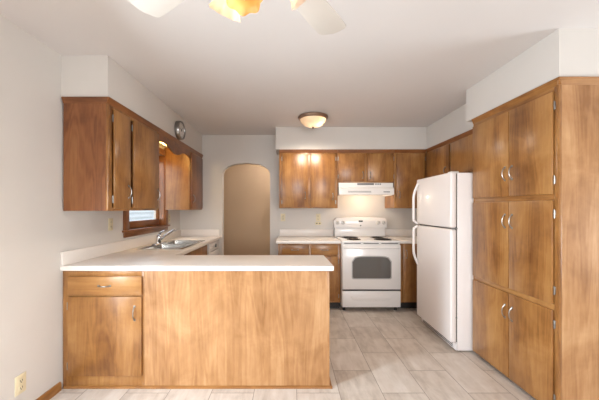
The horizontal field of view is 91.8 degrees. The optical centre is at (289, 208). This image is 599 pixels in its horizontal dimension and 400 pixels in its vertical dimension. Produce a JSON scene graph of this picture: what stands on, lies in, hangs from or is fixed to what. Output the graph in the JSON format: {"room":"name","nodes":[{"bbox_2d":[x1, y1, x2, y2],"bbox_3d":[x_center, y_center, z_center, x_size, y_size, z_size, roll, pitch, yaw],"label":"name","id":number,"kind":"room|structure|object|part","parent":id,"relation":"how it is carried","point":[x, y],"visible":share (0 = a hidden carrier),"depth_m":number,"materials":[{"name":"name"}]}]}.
{"room":"kitchen","nodes":[
{"label":"kitchen","id":0,"kind":"room"},
{"bbox_2d":[0,14,179,399],"bbox_3d":[-1.763,0.101,0.787,0.140,2.475,7.575,0,0,0],"label":"wall","id":1,"kind":"structure","parent":0,"point":[35,229],"depth_m":1.92,"materials":[{"name":"paint"}]},
{"bbox_2d":[15,371,25,396],"bbox_3d":[-1.688,1.103,1.822,0.009,0.120,0.075,0,0,0],"label":"power outlet","id":2,"kind":"object","parent":1,"relation":"attached to","point":[20,381],"visible":1,"depth_m":1.82,"materials":[{"name":"beige plastic"}]},
{"bbox_2d":[36,382,61,399],"bbox_3d":[-1.685,1.306,1.688,0.015,0.063,0.895,0,0,0],"label":"baseboard","id":3,"kind":"structure","parent":1,"relation":"attached to","point":[57,388],"depth_m":2.05,"materials":[{"name":"brown wood"}]},
{"bbox_2d":[61,97,159,210],"bbox_3d":[-1.494,-0.404,2.559,0.378,0.844,0.842,0,0,0],"label":"upper cabinet","id":4,"kind":"object","parent":1,"relation":"attached to","point":[111,152],"visible":1,"depth_m":2.16,"materials":[{"name":"brown wood"}]},
{"bbox_3d":[-1.512,-0.802,2.147,0.341,0.045,0.018,0,0,0],"label":"crown molding","id":5,"kind":"part","parent":4,"relation":"part of","materials":[{"name":"brown wood"}]},
{"bbox_3d":[-1.340,-0.379,2.325,0.016,0.757,0.225,0,0,0],"label":"door","id":6,"kind":"part","parent":4,"relation":"part of","materials":[{"name":"brown wood"}]},
{"bbox_3d":[-1.357,-0.382,2.568,0.018,0.800,0.824,0,0,0],"label":"frame","id":7,"kind":"part","parent":4,"relation":"part of","materials":[{"name":"brown wood"}]},
{"bbox_3d":[-1.339,-0.802,2.560,0.018,0.045,0.840,0,0,0],"label":"crown molding","id":8,"kind":"part","parent":4,"relation":"part of","materials":[{"name":"brown wood"}]},
{"bbox_3d":[-1.340,-0.379,2.727,0.016,0.757,0.482,0,0,0],"label":"door","id":9,"kind":"part","parent":4,"relation":"part of","materials":[{"name":"brown wood"}]},
{"bbox_2d":[108,218,112,230],"bbox_3d":[-1.688,0.151,2.740,0.009,0.115,0.070,0,0,0],"label":"power outlet","id":10,"kind":"object","parent":1,"relation":"attached to","point":[110,220],"visible":1,"depth_m":2.73,"materials":[{"name":"beige plastic"}]},
{"bbox_2d":[61,229,218,265],"bbox_3d":[-1.387,0.373,3.307,0.609,0.101,2.333,0,0,0],"label":"backsplash","id":11,"kind":"structure","parent":1,"relation":"attached to","point":[77,255],"depth_m":2.85,"materials":[{"name":"laminate"}]},
{"bbox_2d":[122,147,169,237],"bbox_3d":[-1.723,-0.244,3.475,0.150,1.085,1.090,0,0,0],"label":"window","id":12,"kind":"structure","parent":1,"relation":"in","point":[161,221],"depth_m":3.82,"materials":[{"name":"brown wood"}]},
{"bbox_3d":[-1.778,-0.244,3.475,0.040,0.935,0.890,0,0,0],"label":"sash","id":13,"kind":"part","parent":12,"relation":"part of","materials":[{"name":"brown wood"}]},
{"bbox_2d":[164,147,202,209],"bbox_3d":[-1.498,-0.404,4.197,0.386,0.844,0.553,0,0,0],"label":"upper cabinet","id":14,"kind":"object","parent":1,"relation":"attached to","point":[184,175],"visible":0.96,"depth_m":3.92,"materials":[{"name":"brown wood"}]},
{"bbox_2d":[158,128,190,157],"bbox_3d":[-1.348,-0.734,3.450,0.036,0.183,0.936,0,0,0],"label":"valance","id":15,"kind":"object","parent":14,"relation":"attached to","point":[176,146],"visible":0.94,"depth_m":3.37,"materials":[{"name":"brown wood"}]},
{"bbox_3d":[-1.357,-0.382,4.197,0.018,0.800,0.553,0,0,0],"label":"frame","id":16,"kind":"part","parent":14,"relation":"part of","materials":[{"name":"brown wood"}]},
{"bbox_3d":[-1.339,-0.802,4.197,0.018,0.045,0.553,0,0,0],"label":"crown molding","id":17,"kind":"part","parent":14,"relation":"part of","materials":[{"name":"brown wood"}]},
{"bbox_3d":[-1.340,-0.379,4.197,0.016,0.757,0.505,0,0,0],"label":"door","id":18,"kind":"part","parent":14,"relation":"part of","materials":[{"name":"brown wood"}]},
{"bbox_2d":[61,55,201,153],"bbox_3d":[-1.520,-0.982,3.314,0.345,0.310,2.322,0,0,0],"label":"soffit","id":19,"kind":"structure","parent":0,"point":[81,75],"depth_m":2.27,"materials":[{"name":"paint"}]},
{"bbox_2d":[174,121,185,139],"bbox_3d":[-1.319,-0.942,3.500,0.055,0.224,0.224,0,0,0],"label":"wall clock","id":20,"kind":"object","parent":19,"relation":"attached to","point":[180,132],"visible":1,"depth_m":3.46,"materials":[{"name":"silver metal"}]},
{"bbox_2d":[224,164,269,254],"bbox_3d":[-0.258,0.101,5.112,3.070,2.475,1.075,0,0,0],"label":"arched doorway","id":21,"kind":"structure","parent":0,"point":[246,186],"depth_m":5.55,"materials":[{"name":"paint"}]},
{"bbox_2d":[50,303,535,399],"bbox_3d":[1.315,1.388,1.300,6.370,0.100,9.000,0,0,0],"label":"floor","id":22,"kind":"structure","parent":0,"point":[377,353],"depth_m":2.32,"materials":[{"name":"tile"}]},
{"bbox_2d":[185,245,206,254],"bbox_3d":[-1.368,0.900,3.236,0.646,0.875,1.183,0,0,0],"label":"base cabinet","id":23,"kind":"object","parent":22,"relation":"on","point":[203,250],"visible":0.02,"depth_m":3.55,"materials":[{"name":"brown wood"}]},
{"bbox_2d":[63,271,332,388],"bbox_3d":[-0.686,0.900,2.370,2.010,0.875,0.499,0,0,0],"label":"base cabinet","id":24,"kind":"object","parent":22,"relation":"on","point":[122,329],"visible":0.91,"depth_m":2.17,"materials":[{"name":"brown wood"}]},
{"bbox_3d":[-1.387,0.900,2.173,0.608,0.875,0.018,0,0,0],"label":"frame","id":25,"kind":"part","parent":24,"relation":"part of","materials":[{"name":"brown wood"}]},
{"bbox_3d":[-1.371,0.574,2.156,0.549,0.140,0.016,0,0,0],"label":"drawer","id":26,"kind":"part","parent":24,"relation":"part of","materials":[{"name":"brown wood"}]},
{"bbox_3d":[-1.371,0.950,2.156,0.549,0.588,0.016,0,0,0],"label":"door","id":27,"kind":"part","parent":24,"relation":"part of","materials":[{"name":"brown wood"}]},
{"bbox_2d":[60,229,333,270],"bbox_3d":[-0.682,0.393,3.307,2.018,0.139,2.333,0,0,0],"label":"countertop","id":28,"kind":"structure","parent":24,"relation":"on","point":[124,255],"depth_m":2.41,"materials":[{"name":"laminate"}]},
{"bbox_2d":[152,229,176,244],"bbox_3d":[-1.454,0.329,3.420,0.247,0.180,0.220,0,0,0],"label":"faucet","id":29,"kind":"object","parent":28,"relation":"on","point":[159,237],"visible":0.99,"depth_m":3.41,"materials":[{"name":"silver metal"}]},
{"bbox_3d":[-1.439,0.314,3.420,0.217,0.149,0.036,0,0,0],"label":"spout","id":30,"kind":"part","parent":29,"relation":"part of","materials":[{"name":"silver metal"}]},
{"bbox_2d":[138,240,204,248],"bbox_3d":[-1.352,0.506,3.415,0.478,0.174,0.820,0,0,0],"label":"sink","id":31,"kind":"object","parent":28,"relation":"in","point":[170,244],"visible":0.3,"depth_m":3.40,"materials":[{"name":"silver metal"}]},
{"bbox_3d":[-1.327,0.506,3.219,0.358,0.173,0.357,0,0,0],"label":"bowl","id":32,"kind":"part","parent":31,"relation":"part of","materials":[{"name":"silver metal"}]},
{"bbox_3d":[-1.327,0.506,3.611,0.358,0.173,0.357,0,0,0],"label":"bowl","id":33,"kind":"part","parent":31,"relation":"part of","materials":[{"name":"silver metal"}]},
{"bbox_3d":[-0.679,1.330,2.385,1.996,0.016,0.470,0,0,0],"label":"shoe molding","id":34,"kind":"part","parent":24,"relation":"part of","materials":[{"name":"brown wood"}]},
{"bbox_3d":[-0.402,0.900,2.174,1.362,0.875,0.017,0,0,0],"label":"panel","id":35,"kind":"part","parent":24,"relation":"part of","materials":[{"name":"brown wood"}]},
{"bbox_3d":[0.289,0.900,2.392,0.020,0.875,0.456,0,0,0],"label":"panel","id":36,"kind":"part","parent":24,"relation":"part of","materials":[{"name":"brown wood"}]},
{"bbox_2d":[207,240,218,254],"bbox_3d":[-1.358,0.894,4.156,0.610,0.848,0.568,0,0,0],"label":"dishwasher","id":37,"kind":"object","parent":22,"relation":"on","point":[212,248],"visible":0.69,"depth_m":4.10,"materials":[{"name":"white plastic"}]},
{"bbox_3d":[-1.093,0.915,4.156,0.030,0.625,0.564,0,0,0],"label":"door","id":38,"kind":"part","parent":37,"relation":"part of","materials":[{"name":"white metal"}]},
{"bbox_2d":[278,244,339,307],"bbox_3d":[0.260,0.900,4.126,0.824,0.875,0.694,0,0,0],"label":"base cabinet","id":39,"kind":"object","parent":22,"relation":"on","point":[331,252],"visible":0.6,"depth_m":3.81,"materials":[{"name":"brown wood"}]},
{"bbox_3d":[0.074,0.544,3.814,0.357,0.128,0.016,0,0,0],"label":"drawer","id":40,"kind":"part","parent":39,"relation":"part of","materials":[{"name":"brown wood"}]},
{"bbox_2d":[276,229,340,243],"bbox_3d":[0.248,0.391,4.135,0.848,0.142,0.677,0,0,0],"label":"countertop","id":41,"kind":"structure","parent":39,"relation":"on","point":[287,236],"depth_m":4.24,"materials":[{"name":"laminate"}]},
{"bbox_3d":[0.461,0.544,3.814,0.358,0.128,0.016,0,0,0],"label":"drawer","id":42,"kind":"part","parent":39,"relation":"part of","materials":[{"name":"brown wood"}]},
{"bbox_3d":[0.461,0.926,3.814,0.358,0.593,0.016,0,0,0],"label":"door","id":43,"kind":"part","parent":39,"relation":"part of","materials":[{"name":"brown wood"}]},
{"bbox_2d":[333,217,400,309],"bbox_3d":[1.059,0.732,4.065,0.784,1.212,0.750,0,0,0],"label":"stove","id":44,"kind":"object","parent":22,"relation":"on","point":[370,261],"visible":1,"depth_m":3.74,"materials":[{"name":"white metal"}]},
{"bbox_2d":[334,236,400,242],"bbox_3d":[1.059,0.430,4.087,0.760,0.024,0.667,0,0,0],"label":"cooktop","id":45,"kind":"object","parent":44,"relation":"in","point":[344,239],"depth_m":3.86,"materials":[{"name":"white metal"}]},
{"bbox_3d":[1.059,0.759,3.755,0.754,0.574,0.039,0,0,0],"label":"oven door","id":46,"kind":"part","parent":44,"relation":"part of","materials":[{"name":"white metal"}]},
{"bbox_3d":[1.059,1.171,3.756,0.754,0.210,0.035,0,0,0],"label":"drawer","id":47,"kind":"part","parent":44,"relation":"part of","materials":[{"name":"white metal"}]},
{"bbox_3d":[1.059,0.761,3.732,0.490,0.274,0.001,0,0,0],"label":"pane","id":48,"kind":"part","parent":44,"relation":"part of","materials":[{"name":"grey glass"}]},
{"bbox_3d":[1.059,0.502,3.713,0.726,0.028,0.046,0,0,0],"label":"handle","id":49,"kind":"part","parent":44,"relation":"part of","materials":[{"name":"white metal"}]},
{"bbox_3d":[1.059,1.163,3.736,0.537,0.063,0.010,0,0,0],"label":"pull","id":50,"kind":"part","parent":44,"relation":"part of","materials":[{"name":"white metal"}]},
{"bbox_2d":[397,244,416,307],"bbox_3d":[1.854,0.900,4.126,0.804,0.875,0.694,0,0,0],"label":"base cabinet","id":51,"kind":"object","parent":22,"relation":"on","point":[408,290],"visible":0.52,"depth_m":3.81,"materials":[{"name":"brown wood"}]},
{"bbox_2d":[385,229,416,243],"bbox_3d":[1.857,0.391,4.135,0.814,0.142,0.677,0,0,0],"label":"countertop","id":52,"kind":"structure","parent":51,"relation":"on","point":[403,235],"depth_m":4.45,"materials":[{"name":"laminate"}]},
{"bbox_3d":[1.679,0.852,3.814,0.375,0.743,0.016,0,0,0],"label":"door","id":53,"kind":"part","parent":51,"relation":"part of","materials":[{"name":"brown wood"}]},
{"bbox_2d":[412,171,472,350],"bbox_3d":[1.827,0.488,3.061,0.791,1.676,0.734,0,0,0],"label":"refrigerator","id":54,"kind":"object","parent":22,"relation":"on","point":[444,260],"visible":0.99,"depth_m":2.77,"materials":[{"name":"metal"}]},
{"bbox_3d":[1.470,0.423,3.378,0.077,0.462,0.028,0,0,0],"label":"handle","id":55,"kind":"part","parent":54,"relation":"part of","materials":[{"name":"plastic"}]},
{"bbox_3d":[1.470,-0.054,3.378,0.077,0.476,0.028,0,0,0],"label":"handle","id":56,"kind":"part","parent":54,"relation":"part of","materials":[{"name":"plastic"}]},
{"bbox_3d":[1.530,0.724,3.064,0.057,1.059,0.728,0,0,0],"label":"fridge door","id":57,"kind":"part","parent":54,"relation":"part of","materials":[{"name":"metal"}]},
{"bbox_3d":[1.530,-0.079,3.064,0.057,0.522,0.728,0,0,0],"label":"freezer door","id":58,"kind":"part","parent":54,"relation":"part of","materials":[{"name":"metal"}]},
{"bbox_2d":[471,77,598,399],"bbox_3d":[1.968,0.256,2.250,0.613,2.164,0.872,0,0,0],"label":"pantry cabinet","id":59,"kind":"object","parent":22,"relation":"on","point":[536,153],"visible":1,"depth_m":1.96,"materials":[{"name":"brown wood"}]},
{"bbox_3d":[1.697,0.281,2.459,0.016,0.670,0.438,0,0,0],"label":"door","id":60,"kind":"part","parent":59,"relation":"part of","materials":[{"name":"brown wood"}]},
{"bbox_3d":[1.697,-0.423,2.459,0.016,0.658,0.438,0,0,0],"label":"door","id":61,"kind":"part","parent":59,"relation":"part of","materials":[{"name":"brown wood"}]},
{"bbox_3d":[1.697,0.982,2.459,0.016,0.656,0.438,0,0,0],"label":"door","id":62,"kind":"part","parent":59,"relation":"part of","materials":[{"name":"brown wood"}]},
{"bbox_3d":[1.711,0.635,2.265,0.018,0.039,0.801,0,0,0],"label":"rail","id":63,"kind":"part","parent":59,"relation":"part of","materials":[{"name":"brown wood"}]},
{"bbox_3d":[1.711,-0.075,2.265,0.018,0.043,0.801,0,0,0],"label":"rail","id":64,"kind":"part","parent":59,"relation":"part of","materials":[{"name":"brown wood"}]},
{"bbox_3d":[1.711,-0.764,2.265,0.018,0.035,0.801,0,0,0],"label":"rail","id":65,"kind":"part","parent":59,"relation":"part of","materials":[{"name":"brown wood"}]},
{"bbox_3d":[1.694,-0.802,2.252,0.018,0.045,0.869,0,0,0],"label":"crown molding","id":66,"kind":"part","parent":59,"relation":"part of","materials":[{"name":"brown wood"}]},
{"bbox_3d":[1.697,0.982,2.051,0.016,0.656,0.369,0,0,0],"label":"door","id":67,"kind":"part","parent":59,"relation":"part of","materials":[{"name":"brown wood"}]},
{"bbox_3d":[1.697,0.281,2.051,0.016,0.670,0.369,0,0,0],"label":"door","id":68,"kind":"part","parent":59,"relation":"part of","materials":[{"name":"brown wood"}]},
{"bbox_3d":[1.697,-0.423,2.051,0.016,0.658,0.369,0,0,0],"label":"door","id":69,"kind":"part","parent":59,"relation":"part of","materials":[{"name":"brown wood"}]},
{"bbox_3d":[1.982,-0.802,1.823,0.585,0.045,0.018,0,0,0],"label":"crown molding","id":70,"kind":"part","parent":59,"relation":"part of","materials":[{"name":"brown wood"}]},
{"bbox_2d":[0,0,598,134],"bbox_3d":[1.315,-1.197,1.300,6.370,0.120,9.000,0,0,0],"label":"ceiling","id":71,"kind":"structure","parent":0,"point":[393,63],"depth_m":2.06,"materials":[{"name":"paint"}]},
{"bbox_2d":[128,0,345,34],"bbox_3d":[-0.130,-0.855,0.910,0.964,0.563,0.964,0,0,-11],"label":"ceiling fan","id":72,"kind":"object","parent":71,"relation":"hanging from","point":[319,14],"visible":1,"depth_m":1.24,"materials":[{"name":"white"}]},
{"bbox_3d":[-0.464,-0.871,1.135,0.466,0.022,0.152,0,0,34],"label":"blade","id":73,"kind":"part","parent":72,"relation":"part of","materials":[{"name":"white"}]},
{"bbox_3d":[-0.230,-0.715,1.032,0.116,0.118,0.117,0,0,0],"label":"lamp shade","id":74,"kind":"part","parent":72,"relation":"part of","materials":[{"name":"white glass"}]},
{"bbox_3d":[-0.130,-0.632,0.838,0.122,0.118,0.118,0,0,0],"label":"lamp shade","id":75,"kind":"part","parent":72,"relation":"part of","materials":[{"name":"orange glass"}]},
{"bbox_3d":[0.043,-0.741,0.992,0.119,0.117,0.116,0,0,0],"label":"lamp shade","id":76,"kind":"part","parent":72,"relation":"part of","materials":[{"name":"white glass"}]},
{"bbox_3d":[0.095,-0.871,1.244,0.152,0.022,0.466,0,0,34],"label":"blade","id":77,"kind":"part","parent":72,"relation":"part of","materials":[{"name":"white"}]},
{"bbox_2d":[298,112,327,128],"bbox_3d":[0.291,-1.060,3.585,0.372,0.151,0.372,0,0,0],"label":"ceiling light","id":78,"kind":"object","parent":71,"relation":"attached to","point":[312,120],"visible":1,"depth_m":3.48,"materials":[{"name":"white glass"}]},
{"bbox_3d":[0.291,-1.054,3.585,0.316,0.098,0.316,0,0,0],"label":"lamp shade","id":79,"kind":"part","parent":78,"relation":"part of","materials":[{"name":"white glass"}]},
{"bbox_2d":[180,135,419,254],"bbox_3d":[0.262,0.101,4.525,4.030,2.475,0.100,0,0,0],"label":"wall","id":80,"kind":"structure","parent":0,"point":[219,152],"depth_m":4.47,"materials":[{"name":"paint"}]},
{"bbox_2d":[280,229,332,235],"bbox_3d":[0.260,0.372,4.463,0.824,0.104,0.020,0,0,0],"label":"backsplash","id":81,"kind":"structure","parent":80,"relation":"attached to","point":[283,232],"depth_m":4.45,"materials":[{"name":"laminate"}]},
{"bbox_2d":[279,149,337,207],"bbox_3d":[0.266,-0.415,4.249,0.821,0.822,0.448,0,0,0],"label":"upper cabinet","id":82,"kind":"object","parent":80,"relation":"attached to","point":[308,178],"visible":1,"depth_m":4.05,"materials":[{"name":"brown wood"}]},
{"bbox_3d":[0.078,-0.394,4.060,0.360,0.748,0.016,0,0,0],"label":"door","id":83,"kind":"part","parent":82,"relation":"part of","materials":[{"name":"brown wood"}]},
{"bbox_3d":[0.266,-0.802,4.059,0.821,0.045,0.018,0,0,0],"label":"crown molding","id":84,"kind":"part","parent":82,"relation":"part of","materials":[{"name":"brown wood"}]},
{"bbox_3d":[0.469,-0.394,4.060,0.347,0.748,0.016,0,0,0],"label":"door","id":85,"kind":"part","parent":82,"relation":"part of","materials":[{"name":"brown wood"}]},
{"bbox_2d":[315,214,320,224],"bbox_3d":[0.442,0.165,4.463,0.090,0.170,0.022,0,0,0],"label":"power outlet","id":86,"kind":"object","parent":80,"relation":"attached to","point":[317,215],"visible":1,"depth_m":4.47,"materials":[{"name":"beige plastic"}]},
{"bbox_2d":[338,149,393,182],"bbox_3d":[1.071,-0.594,4.249,0.791,0.464,0.448,0,0,0],"label":"upper cabinet","id":87,"kind":"object","parent":80,"relation":"attached to","point":[354,165],"visible":1,"depth_m":4.05,"materials":[{"name":"brown wood"}]},
{"bbox_3d":[0.872,-0.573,4.060,0.367,0.390,0.016,0,0,0],"label":"door","id":88,"kind":"part","parent":87,"relation":"part of","materials":[{"name":"brown wood"}]},
{"bbox_2d":[338,183,393,196],"bbox_3d":[1.066,-0.271,4.241,0.760,0.178,0.463,0,0,0],"label":"range hood","id":89,"kind":"object","parent":87,"relation":"attached to","point":[385,189],"visible":0.98,"depth_m":4.02,"materials":[{"name":"white metal"}]},
{"bbox_3d":[1.072,-0.802,4.059,0.788,0.045,0.018,0,0,0],"label":"crown molding","id":90,"kind":"part","parent":87,"relation":"part of","materials":[{"name":"brown wood"}]},
{"bbox_3d":[1.274,-0.573,4.060,0.363,0.390,0.016,0,0,0],"label":"door","id":91,"kind":"part","parent":87,"relation":"part of","materials":[{"name":"brown wood"}]},
{"bbox_2d":[385,229,416,235],"bbox_3d":[1.857,0.372,4.463,0.814,0.104,0.020,0,0,0],"label":"backsplash","id":92,"kind":"structure","parent":80,"relation":"attached to","point":[388,232],"depth_m":4.45,"materials":[{"name":"laminate"}]},
{"bbox_2d":[385,149,425,207],"bbox_3d":[1.690,-0.415,4.249,0.444,0.822,0.448,0,0,0],"label":"upper cabinet","id":93,"kind":"object","parent":80,"relation":"attached to","point":[409,164],"visible":0.74,"depth_m":4.05,"materials":[{"name":"brown wood"}]},
{"bbox_3d":[1.690,-0.802,4.059,0.444,0.045,0.018,0,0,0],"label":"crown molding","id":94,"kind":"part","parent":93,"relation":"part of","materials":[{"name":"brown wood"}]},
{"bbox_3d":[1.695,-0.394,4.060,0.400,0.748,0.016,0,0,0],"label":"door","id":95,"kind":"part","parent":93,"relation":"part of","materials":[{"name":"brown wood"}]},
{"bbox_2d":[276,28,598,154],"bbox_3d":[1.080,-0.982,3.152,2.544,0.310,2.646,0,0,0],"label":"soffit","id":96,"kind":"structure","parent":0,"point":[566,52],"depth_m":2.52,"materials":[{"name":"paint"}]},
{"bbox_3d":[2.337,0.101,3.205,0.120,2.475,2.740,0,0,0],"label":"wall","id":97,"kind":"structure","parent":0,"visible":0},
{"bbox_2d":[426,129,472,177],"bbox_3d":[2.070,-0.607,3.378,0.396,0.439,1.376,0,0,0],"label":"upper cabinet","id":98,"kind":"object","parent":97,"relation":"attached to","point":[455,153],"visible":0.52,"depth_m":3.40,"materials":[{"name":"brown wood"}]},
{"bbox_3d":[1.907,-0.584,3.748,0.016,0.368,0.585,0,0,0],"label":"door","id":99,"kind":"part","parent":98,"relation":"part of","materials":[{"name":"brown wood"}]},
{"bbox_3d":[1.906,-0.802,3.367,0.018,0.045,1.354,0,0,0],"label":"crown molding","id":100,"kind":"part","parent":98,"relation":"part of","materials":[{"name":"brown wood"}]},
{"bbox_3d":[1.907,-0.584,3.087,0.016,0.368,0.675,0,0,0],"label":"door","id":101,"kind":"part","parent":98,"relation":"part of","materials":[{"name":"brown wood"}]},
{"bbox_3d":[-6.901,1.588,4.000,10.125,0.100,20.000,0,0,0],"label":"ground","id":102,"kind":"structure","parent":0,"visible":0},
{"bbox_2d":[129,210,153,220],"bbox_3d":[-4.133,-0.152,6.000,0.060,3.380,11.000,0,0,0],"label":"wall","id":103,"kind":"structure","parent":102,"relation":"on","point":[142,214],"depth_m":8.08,"materials":[{"name":"white"}]}
]}

